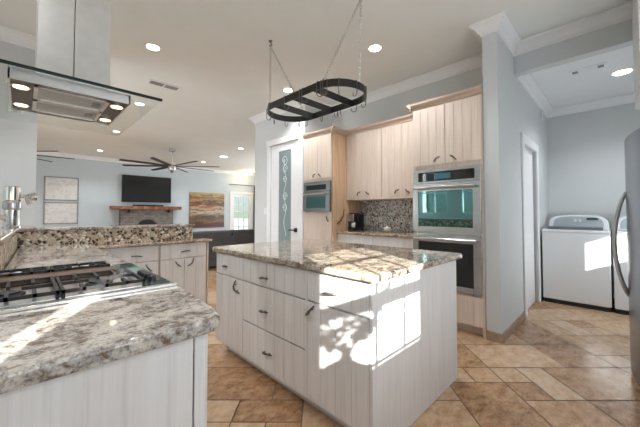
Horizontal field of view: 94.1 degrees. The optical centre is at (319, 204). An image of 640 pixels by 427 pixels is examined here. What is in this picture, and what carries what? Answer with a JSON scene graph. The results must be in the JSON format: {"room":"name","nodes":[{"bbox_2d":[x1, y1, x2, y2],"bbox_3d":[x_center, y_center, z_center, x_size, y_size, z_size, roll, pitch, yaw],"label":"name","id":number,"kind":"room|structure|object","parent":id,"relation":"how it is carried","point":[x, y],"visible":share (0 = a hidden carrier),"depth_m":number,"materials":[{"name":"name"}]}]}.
{"room":"kitchen","nodes":[
{"label":"kitchen","id":0,"kind":"room"},
{"bbox_2d":[0,233,17,274],"bbox_3d":[-2.250,0.750,2.005,0.269,1.050,1.915,2,-2,-45],"label":"wall","id":1,"kind":"structure","parent":0,"point":[8,249],"depth_m":1.88,"materials":[{"name":"stone"}]},
{"bbox_2d":[0,225,35,245],"bbox_3d":[-2.567,0.208,1.998,0.988,0.035,2.340,2,-2,-45],"label":"trim","id":2,"kind":"structure","parent":1,"relation":"on","point":[6,234],"depth_m":2.26,"materials":[{"name":"brown stone"}]},
{"bbox_2d":[0,186,36,227],"bbox_3d":[-2.830,0.021,2.742,0.323,0.378,0.152,2,-2,-45],"label":"faucet","id":3,"kind":"object","parent":2,"relation":"on","point":[11,204],"visible":0.99,"depth_m":2.71,"materials":[{"name":"silver metal"}]},
{"bbox_2d":[0,41,37,225],"bbox_3d":[-4.171,-0.261,2.135,3.090,3.080,0.100,2,-2,-45],"label":"wall","id":4,"kind":"structure","parent":0,"point":[18,129],"depth_m":3.10,"materials":[{"name":"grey paint"}]},
{"bbox_2d":[18,226,192,248],"bbox_3d":[-2.213,0.785,3.252,1.540,1.050,0.200,2,-2,-45],"label":"wall","id":5,"kind":"structure","parent":0,"point":[128,235],"depth_m":3.09,"materials":[{"name":"granite"}]},
{"bbox_2d":[36,224,194,230],"bbox_3d":[-2.170,0.248,3.323,1.440,0.028,0.280,2,-2,-45],"label":"trim","id":6,"kind":"structure","parent":5,"relation":"attached to","point":[147,225],"depth_m":3.11,"materials":[{"name":"stone"}]},
{"bbox_2d":[35,155,254,231],"bbox_3d":[-6.877,-0.028,10.599,11.200,3.080,0.120,2,-2,-45],"label":"wall","id":7,"kind":"structure","parent":0,"point":[100,182],"depth_m":10.27,"materials":[{"name":"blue paint"}]},
{"bbox_2d":[43,202,77,223],"bbox_3d":[-8.071,0.269,9.294,0.820,0.675,0.028,2,-2,-45],"label":"picture frame","id":8,"kind":"object","parent":7,"relation":"attached to","point":[53,212],"visible":1,"depth_m":9.28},
{"bbox_2d":[44,176,78,200],"bbox_3d":[-8.071,-0.491,9.316,0.820,0.735,0.028,2,-2,-45],"label":"picture frame","id":9,"kind":"object","parent":7,"relation":"attached to","point":[55,188],"visible":1,"depth_m":9.30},
{"bbox_2d":[121,175,170,202],"bbox_3d":[-6.360,-0.555,10.983,1.615,0.955,0.084,2,-2,-45],"label":"television","id":10,"kind":"object","parent":7,"relation":"attached to","point":[134,188],"visible":1,"depth_m":10.91,"materials":[{"name":"black plastic"}]},
{"bbox_2d":[189,192,223,227],"bbox_3d":[-4.756,0.244,12.586,1.520,1.475,0.044,2,-2,-45],"label":"painting","id":11,"kind":"object","parent":7,"relation":"attached to","point":[206,210],"visible":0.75,"depth_m":12.54,"materials":[{"name":"fabric"}]},
{"bbox_2d":[232,194,250,229],"bbox_3d":[-3.639,0.559,13.765,1.020,2.080,0.040,2,-2,-45],"label":"door","id":12,"kind":"structure","parent":7,"relation":"in","point":[233,195],"depth_m":13.83,"materials":[{"name":"white paint"}]},
{"bbox_2d":[230,192,253,229],"bbox_3d":[-3.607,0.514,13.735,1.220,2.170,0.030,2,-2,-45],"label":"trim","id":13,"kind":"structure","parent":7,"relation":"attached to","point":[231,193],"depth_m":13.71,"materials":[{"name":"white paint"}]},
{"bbox_2d":[255,123,257,242],"bbox_3d":[0.533,-0.112,7.550,5.000,3.080,0.100,2,-2,-45],"label":"wall","id":14,"kind":"structure","parent":0,"point":[256,125],"depth_m":5.79,"materials":[{"name":"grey paint"}]},
{"bbox_2d":[257,105,308,242],"bbox_3d":[-0.690,-0.174,5.306,0.100,3.080,1.355,2,-2,-45],"label":"wall","id":15,"kind":"structure","parent":0,"point":[267,130],"depth_m":5.57,"materials":[{"name":"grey paint"}]},
{"bbox_2d":[271,140,297,241],"bbox_3d":[-0.622,0.140,5.164,0.102,2.425,0.794,2,-2,-45],"label":"door","id":16,"kind":"structure","parent":15,"relation":"in","point":[284,157],"depth_m":5.20,"materials":[{"name":"white paint"}]},
{"bbox_2d":[266,131,303,241],"bbox_3d":[-0.631,0.089,5.153,0.022,2.545,1.035,2,-2,-45],"label":"trim","id":17,"kind":"structure","parent":15,"relation":"attached to","point":[299,135],"depth_m":4.90,"materials":[{"name":"white paint"}]},
{"bbox_2d":[0,0,632,173],"bbox_3d":[-2.232,-1.756,5.978,11.200,0.120,13.450,2,-2,-45],"label":"ceiling","id":18,"kind":"structure","parent":0,"point":[217,52],"depth_m":3.46,"materials":[{"name":"white paint"}]},
{"bbox_2d":[37,151,73,161],"bbox_3d":[-7.162,-1.328,6.596,2.507,0.699,2.507,1,-2,-22],"label":"ceiling fan","id":19,"kind":"object","parent":18,"relation":"hanging from","point":[37,151],"visible":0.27,"depth_m":7.18,"materials":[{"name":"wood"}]},
{"bbox_2d":[0,0,161,125],"bbox_3d":[-1.426,-1.151,1.678,0.701,1.326,1.016,2,-2,-45],"label":"range hood","id":20,"kind":"object","parent":18,"relation":"hanging from","point":[70,79],"visible":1,"depth_m":1.52,"materials":[{"name":"silver metal"}]},
{"bbox_2d":[12,85,28,89],"bbox_3d":[-1.283,-0.502,1.277,0.050,0.003,0.049,2,-2,-45],"label":"lamp","id":21,"kind":"object","parent":20,"relation":"on","point":[23,87],"depth_m":1.27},
{"bbox_2d":[14,103,27,106],"bbox_3d":[-1.494,-0.496,1.490,0.050,0.003,0.049,2,-2,-45],"label":"lamp","id":22,"kind":"object","parent":20,"relation":"on","point":[17,104],"depth_m":1.48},
{"bbox_2d":[134,102,145,105],"bbox_3d":[-3.080,-1.716,5.089,0.180,0.006,0.180,2,-2,-45],"label":"recessed light","id":23,"kind":"object","parent":18,"relation":"in","point":[135,103],"visible":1,"depth_m":5.08,"materials":[{"name":"white paint"}]},
{"bbox_2d":[144,43,161,51],"bbox_3d":[-1.875,-1.764,3.345,0.180,0.006,0.180,2,-2,-45],"label":"recessed light","id":24,"kind":"object","parent":18,"relation":"in","point":[150,46],"visible":1,"depth_m":3.34,"materials":[{"name":"white paint"}]},
{"bbox_2d":[146,79,180,90],"bbox_3d":[-2.271,-1.735,4.343,0.430,0.012,0.170,2,-2,-45],"label":"ceiling vent","id":25,"kind":"object","parent":18,"relation":"in","point":[150,81],"visible":1,"depth_m":4.33,"materials":[{"name":"white metal"}]},
{"bbox_2d":[149,81,164,86],"bbox_3d":[-2.341,-1.733,4.274,0.173,0.004,0.110,2,-2,-45],"label":"grille","id":26,"kind":"object","parent":25,"relation":"attached to","point":[157,83],"depth_m":4.26,"materials":[{"name":"grey metal"}]},
{"bbox_2d":[164,85,178,89],"bbox_3d":[-2.202,-1.729,4.412,0.175,0.004,0.110,2,-2,-45],"label":"grille","id":27,"kind":"object","parent":25,"relation":"attached to","point":[171,87],"depth_m":4.40,"materials":[{"name":"grey metal"}]},
{"bbox_2d":[119,148,216,172],"bbox_3d":[-4.315,-1.270,8.696,2.507,0.699,2.507,1,-2,-29],"label":"ceiling fan","id":28,"kind":"object","parent":18,"relation":"hanging from","point":[172,167],"visible":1,"depth_m":8.59,"materials":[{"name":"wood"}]},
{"bbox_2d":[282,88,293,92],"bbox_3d":[-0.485,-1.732,4.517,0.180,0.006,0.180,2,-2,-45],"label":"recessed light","id":29,"kind":"object","parent":18,"relation":"in","point":[288,90],"visible":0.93,"depth_m":4.52,"materials":[{"name":"white paint"}]},
{"bbox_2d":[266,0,366,126],"bbox_3d":[-0.096,-1.316,2.827,0.531,0.934,1.210,2,-2,-45],"label":"pot rack","id":30,"kind":"object","parent":18,"relation":"hanging from","point":[318,87],"visible":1,"depth_m":2.70,"materials":[{"name":"black metal"}]},
{"bbox_2d":[367,44,382,52],"bbox_3d":[0.621,-1.764,3.365,0.180,0.006,0.180,2,-2,-45],"label":"recessed light","id":31,"kind":"object","parent":18,"relation":"in","point":[373,48],"visible":1,"depth_m":3.36,"materials":[{"name":"white paint"}]},
{"bbox_2d":[309,107,331,132],"bbox_3d":[0.001,-0.180,5.077,0.555,3.080,0.055,2,-2,-45],"label":"wall","id":32,"kind":"structure","parent":0,"point":[315,124],"depth_m":5.05,"materials":[{"name":"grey paint"}]},
{"bbox_2d":[332,67,482,231],"bbox_3d":[0.696,-0.187,4.827,0.112,3.080,3.990,2,-2,-45],"label":"wall","id":33,"kind":"structure","parent":0,"point":[394,106],"depth_m":4.37,"materials":[{"name":"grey paint"}]},
{"bbox_2d":[364,216,367,223],"bbox_3d":[0.721,0.240,4.706,0.008,0.120,0.076,2,-2,-45],"label":"outlet","id":34,"kind":"object","parent":33,"relation":"attached to","point":[365,217],"visible":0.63,"depth_m":4.69,"materials":[{"name":"white paint"}]},
{"bbox_2d":[346,122,391,200],"bbox_3d":[0.740,-0.600,4.456,0.390,1.065,0.630,2,-2,-45],"label":"upper cabinet","id":35,"kind":"object","parent":33,"relation":"attached to","point":[364,143],"visible":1,"depth_m":4.32,"materials":[{"name":"brown wood"}]},
{"bbox_2d":[380,113,412,199],"bbox_3d":[1.184,-0.612,4.010,0.390,1.065,0.623,2,-2,-45],"label":"upper cabinet","id":36,"kind":"object","parent":33,"relation":"attached to","point":[397,133],"visible":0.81,"depth_m":3.94,"materials":[{"name":"brown wood"}]},
{"bbox_2d":[207,266,639,426],"bbox_3d":[-2.196,1.432,5.854,11.200,0.100,13.350,2,-2,-45],"label":"floor","id":37,"kind":"structure","parent":0,"point":[563,365],"depth_m":2.13,"materials":[{"name":"tile"}]},
{"bbox_2d":[0,334,207,426],"bbox_3d":[-1.561,0.807,0.844,1.810,0.873,3.810,2,-2,-45],"label":"base cabinet","id":38,"kind":"object","parent":37,"relation":"on","point":[166,386],"visible":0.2,"depth_m":0.74,"materials":[{"name":"white wood"}]},
{"bbox_2d":[0,243,219,394],"bbox_3d":[-1.607,0.351,0.916,1.928,0.041,3.970,2,-2,-45],"label":"countertop","id":39,"kind":"structure","parent":38,"relation":"on","point":[38,345],"depth_m":0.81,"materials":[{"name":"stone"}]},
{"bbox_2d":[0,261,176,313],"bbox_3d":[-1.190,0.320,1.187,0.928,0.034,0.747,2,-2,-45],"label":"cooktop","id":40,"kind":"object","parent":39,"relation":"in","point":[35,287],"visible":1,"depth_m":1.20,"materials":[{"name":"silver metal"}]},
{"bbox_2d":[102,245,158,275],"bbox_3d":[-2.035,0.875,3.143,0.582,0.863,0.190,2,-2,-45],"label":"bar cabinet","id":41,"kind":"object","parent":37,"relation":"on","point":[145,257],"visible":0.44,"depth_m":3.20,"materials":[{"name":"brown wood"}]},
{"bbox_2d":[119,210,172,224],"bbox_3d":[-6.314,0.855,10.887,1.720,1.330,0.229,2,-2,-45],"label":"fireplace","id":42,"kind":"object","parent":37,"relation":"on","point":[135,217],"visible":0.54,"depth_m":10.75,"materials":[{"name":"grey stone"}]},
{"bbox_2d":[109,206,181,212],"bbox_3d":[-6.260,0.181,10.831,2.250,0.235,0.410,2,-2,-45],"label":"mantel","id":43,"kind":"object","parent":42,"relation":"on","point":[129,208],"visible":1,"depth_m":10.66,"materials":[{"name":"wood"}]},
{"bbox_2d":[132,204,162,205],"bbox_3d":[-6.249,0.036,10.845,1.000,0.054,0.095,2,-2,-45],"label":"soundbar","id":44,"kind":"object","parent":43,"relation":"on","point":[133,204],"visible":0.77,"depth_m":10.77,"materials":[{"name":"black plastic"}]},
{"bbox_2d":[133,205,162,205],"bbox_3d":[-6.218,0.035,10.813,0.960,0.040,0.006,2,-2,-45],"label":"grille","id":45,"kind":"object","parent":44,"relation":"attached to","point":[133,205],"depth_m":10.80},
{"bbox_2d":[159,242,208,303],"bbox_3d":[-1.630,0.887,3.550,0.560,0.863,0.195,2,-2,-45],"label":"bar cabinet","id":46,"kind":"object","parent":37,"relation":"on","point":[183,264],"visible":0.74,"depth_m":3.53,"materials":[{"name":"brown wood"}]},
{"bbox_2d":[93,238,211,248],"bbox_3d":[-1.831,0.435,3.356,1.204,0.028,0.205,2,-2,-45],"label":"countertop","id":47,"kind":"structure","parent":46,"relation":"on","point":[136,244],"depth_m":3.26,"materials":[{"name":"brown stone"}]},
{"bbox_2d":[193,229,254,266],"bbox_3d":[-2.526,1.005,6.978,2.860,0.815,1.010,2,-2,-45],"label":"sofa","id":48,"kind":"object","parent":37,"relation":"on","point":[242,236],"visible":0.24,"depth_m":6.65,"materials":[{"name":"grey fabric"}]},
{"bbox_2d":[193,230,231,239],"bbox_3d":[-2.607,0.689,6.391,1.445,0.215,0.280,2,-2,-45],"label":"cushion","id":49,"kind":"object","parent":48,"relation":"on","point":[220,234],"depth_m":6.51,"materials":[{"name":"grey fabric"}]},
{"bbox_2d":[230,229,254,237],"bbox_3d":[-1.751,0.712,7.242,0.940,0.215,0.280,2,-2,-45],"label":"cushion","id":50,"kind":"object","parent":48,"relation":"on","point":[242,233],"depth_m":7.01,"materials":[{"name":"grey fabric"}]},
{"bbox_2d":[216,252,252,365],"bbox_3d":[-0.397,0.861,2.852,1.106,0.875,0.454,2,-2,-45],"label":"base cabinet","id":51,"kind":"object","parent":37,"relation":"on","point":[229,284],"visible":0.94,"depth_m":2.47,"materials":[{"name":"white wood"}]},
{"bbox_2d":[212,239,461,282],"bbox_3d":[0.052,0.393,2.465,1.155,0.039,1.765,2,-2,-45],"label":"countertop","id":52,"kind":"structure","parent":51,"relation":"on","point":[361,262],"depth_m":2.07,"materials":[{"name":"brown stone"}]},
{"bbox_2d":[243,258,315,407],"bbox_3d":[0.020,0.850,2.434,1.106,0.875,0.725,2,-2,-45],"label":"base cabinet","id":53,"kind":"object","parent":37,"relation":"on","point":[273,294],"visible":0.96,"depth_m":2.03,"materials":[{"name":"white wood"}]},
{"bbox_2d":[303,126,359,241],"bbox_3d":[0.201,0.113,4.750,0.701,2.475,0.670,2,-2,-45],"label":"tall cabinet","id":54,"kind":"object","parent":37,"relation":"on","point":[325,150],"visible":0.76,"depth_m":4.50,"materials":[{"name":"brown wood"}]},
{"bbox_2d":[303,180,331,211],"bbox_3d":[0.108,-0.115,4.716,0.600,0.460,0.575,2,-2,-45],"label":"microwave oven","id":55,"kind":"object","parent":54,"relation":"in","point":[317,197],"visible":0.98,"depth_m":4.51,"materials":[{"name":"grey metal"}]},
{"bbox_2d":[337,234,412,248],"bbox_3d":[0.898,0.877,4.132,0.565,0.915,1.254,2,-2,-45],"label":"base cabinet","id":56,"kind":"object","parent":37,"relation":"on","point":[348,238],"visible":0.22,"depth_m":3.89,"materials":[{"name":"brown wood"}]},
{"bbox_2d":[337,230,413,237],"bbox_3d":[0.889,0.401,4.136,0.570,0.034,1.255,2,-2,-45],"label":"countertop","id":57,"kind":"structure","parent":56,"relation":"on","point":[359,232],"depth_m":4.06,"materials":[{"name":"brown stone"}]},
{"bbox_2d":[347,213,363,230],"bbox_3d":[0.544,0.263,4.572,0.250,0.264,0.140,2,-2,-45],"label":"coffee maker","id":58,"kind":"object","parent":57,"relation":"on","point":[358,224],"visible":1,"depth_m":4.53,"materials":[{"name":"black plastic"}]},
{"bbox_2d":[384,226,390,231],"bbox_3d":[0.943,0.340,4.176,0.104,0.088,0.104,2,-2,-45],"label":"bowl","id":59,"kind":"object","parent":57,"relation":"on","point":[386,229],"visible":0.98,"depth_m":4.14,"materials":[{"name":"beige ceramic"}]},
{"bbox_2d":[305,260,456,426],"bbox_3d":[0.451,0.838,2.001,1.106,0.875,0.496,2,-2,-45],"label":"base cabinet","id":60,"kind":"object","parent":37,"relation":"on","point":[380,354],"visible":0.95,"depth_m":1.67,"materials":[{"name":"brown wood"}]},
{"bbox_2d":[407,85,485,338],"bbox_3d":[1.538,0.076,3.411,0.706,2.475,0.795,2,-2,-45],"label":"tall cabinet","id":61,"kind":"object","parent":37,"relation":"on","point":[447,128],"visible":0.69,"depth_m":3.09,"materials":[{"name":"brown wood"}]},
{"bbox_2d":[413,164,482,295],"bbox_3d":[1.502,0.262,3.334,0.658,1.290,0.715,2,-2,-45],"label":"wall oven","id":62,"kind":"object","parent":61,"relation":"in","point":[447,202],"visible":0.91,"depth_m":3.08,"materials":[{"name":"silver metal"}]},
{"bbox_2d":[541,215,612,311],"bbox_3d":[3.559,0.741,4.125,0.708,1.185,0.685,2,-2,-45],"label":"washing machine","id":63,"kind":"object","parent":37,"relation":"on","point":[576,249],"visible":1,"depth_m":3.89,"materials":[{"name":"white metal"}]},
{"bbox_2d":[612,216,628,314],"bbox_3d":[4.056,0.728,3.626,0.708,1.185,0.688,2,-2,-45],"label":"dryer","id":64,"kind":"object","parent":37,"relation":"on","point":[621,299],"visible":0.4,"depth_m":3.58,"materials":[{"name":"white metal"}]},
{"bbox_2d":[612,128,639,385],"bbox_3d":[2.583,0.389,2.045,0.960,1.775,0.818,2,-2,-45],"label":"refrigerator","id":65,"kind":"object","parent":37,"relation":"on","point":[632,141],"visible":1,"depth_m":2.07,"materials":[{"name":"silver metal"}]},
{"bbox_2d":[482,32,548,333],"bbox_3d":[2.657,-0.213,3.873,2.820,3.080,0.130,2,-2,-45],"label":"wall","id":66,"kind":"structure","parent":0,"point":[509,110],"depth_m":3.00,"materials":[{"name":"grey paint"}]},
{"bbox_2d":[0,1,632,175],"bbox_3d":[-2.221,-1.639,5.964,11.000,0.115,13.080,2,-2,-45],"label":"trim","id":67,"kind":"structure","parent":66,"relation":"attached to","point":[500,23],"depth_m":3.13,"materials":[{"name":"white paint"}]},
{"bbox_2d":[486,330,502,343],"bbox_3d":[1.658,1.256,2.827,0.014,0.085,0.144,2,-2,-45],"label":"baseboard","id":68,"kind":"structure","parent":66,"relation":"attached to","point":[493,336],"depth_m":2.82,"materials":[{"name":"stone"}]},
{"bbox_2d":[502,311,524,342],"bbox_3d":[2.034,1.264,3.111,0.920,0.085,0.014,2,-2,-45],"label":"baseboard","id":69,"kind":"structure","parent":66,"relation":"attached to","point":[506,334],"depth_m":3.04,"materials":[{"name":"stone"}]},
{"bbox_2d":[525,148,534,307],"bbox_3d":[2.678,0.293,3.837,0.750,2.045,0.070,2,-2,-45],"label":"door","id":70,"kind":"structure","parent":66,"relation":"in","point":[528,154],"depth_m":3.91,"materials":[{"name":"white paint"}]},
{"bbox_2d":[521,132,540,318],"bbox_3d":[2.706,0.245,3.803,0.990,2.160,0.020,2,-2,-45],"label":"trim","id":71,"kind":"structure","parent":66,"relation":"attached to","point":[526,140],"depth_m":3.52,"materials":[{"name":"white paint"}]},
{"bbox_2d":[517,73,634,117],"bbox_3d":[3.526,-1.495,3.567,2.030,0.115,1.580,2,-2,-45],"label":"trim","id":72,"kind":"structure","parent":66,"relation":"attached to","point":[527,81],"depth_m":4.29,"materials":[{"name":"white paint"}]},
{"bbox_2d":[514,19,632,76],"bbox_3d":[2.766,-1.628,2.813,0.115,0.310,1.580,2,-2,-45],"label":"beam","id":73,"kind":"structure","parent":0,"point":[620,35],"depth_m":2.96,"materials":[{"name":"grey paint"}]},
{"bbox_2d":[531,45,633,107],"bbox_3d":[3.540,-1.582,3.569,2.050,0.060,1.600,2,-2,-45],"label":"ceiling","id":74,"kind":"structure","parent":0,"point":[560,89],"depth_m":3.72,"materials":[{"name":"white paint"}]},
{"bbox_2d":[567,62,607,75],"bbox_3d":[3.067,-1.550,3.421,0.140,0.012,0.340,2,-2,-45],"label":"ceiling vent","id":75,"kind":"object","parent":74,"relation":"in","point":[605,64],"visible":1,"depth_m":3.41,"materials":[{"name":"white metal"}]},
{"bbox_2d":[609,68,633,75],"bbox_3d":[3.543,-1.550,3.494,0.214,0.006,0.214,2,-2,-45],"label":"recessed light","id":76,"kind":"object","parent":74,"relation":"in","point":[624,71],"visible":0.96,"depth_m":3.49,"materials":[{"name":"white paint"}]},
{"bbox_2d":[547,102,639,297],"bbox_3d":[4.256,-0.201,4.307,0.100,3.080,1.770,2,-2,-45],"label":"wall","id":77,"kind":"structure","parent":0,"point":[586,153],"depth_m":4.46,"materials":[{"name":"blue paint"}]},
{"bbox_3d":[1.670,-0.306,0.528,9.100,3.080,0.060,2,-2,-45],"label":"wall","id":78,"kind":"structure","parent":0,"visible":0},
{"bbox_2d":[632,0,639,109],"bbox_3d":[2.666,-1.264,2.063,0.960,0.840,0.662,2,-2,-45],"label":"upper cabinet","id":79,"kind":"object","parent":78,"relation":"attached to","point":[636,3],"visible":1,"depth_m":2.25,"materials":[{"name":"brown wood"}]},
{"bbox_3d":[-0.291,0.006,11.849,0.100,3.080,7.400,2,-2,-45],"label":"wall","id":80,"kind":"structure","parent":0,"visible":0},
{"bbox_2d":[230,184,254,228],"bbox_3d":[-3.459,0.338,13.781,1.648,2.484,0.060,2,-2,-45],"label":"curtain","id":81,"kind":"object","parent":80,"relation":"hanging from","point":[230,184],"visible":0.22,"depth_m":14.12,"materials":[{"name":"fabric"}]},
{"label":"outside","id":82,"kind":"structure","parent":0,"visible":0},
{"bbox_2d":[234,218,247,229],"bbox_3d":[0.016,1.714,7.027,130.000,0.100,130.000,2,-2,-45],"label":"ground","id":83,"kind":"structure","parent":82,"point":[235,219],"depth_m":40.68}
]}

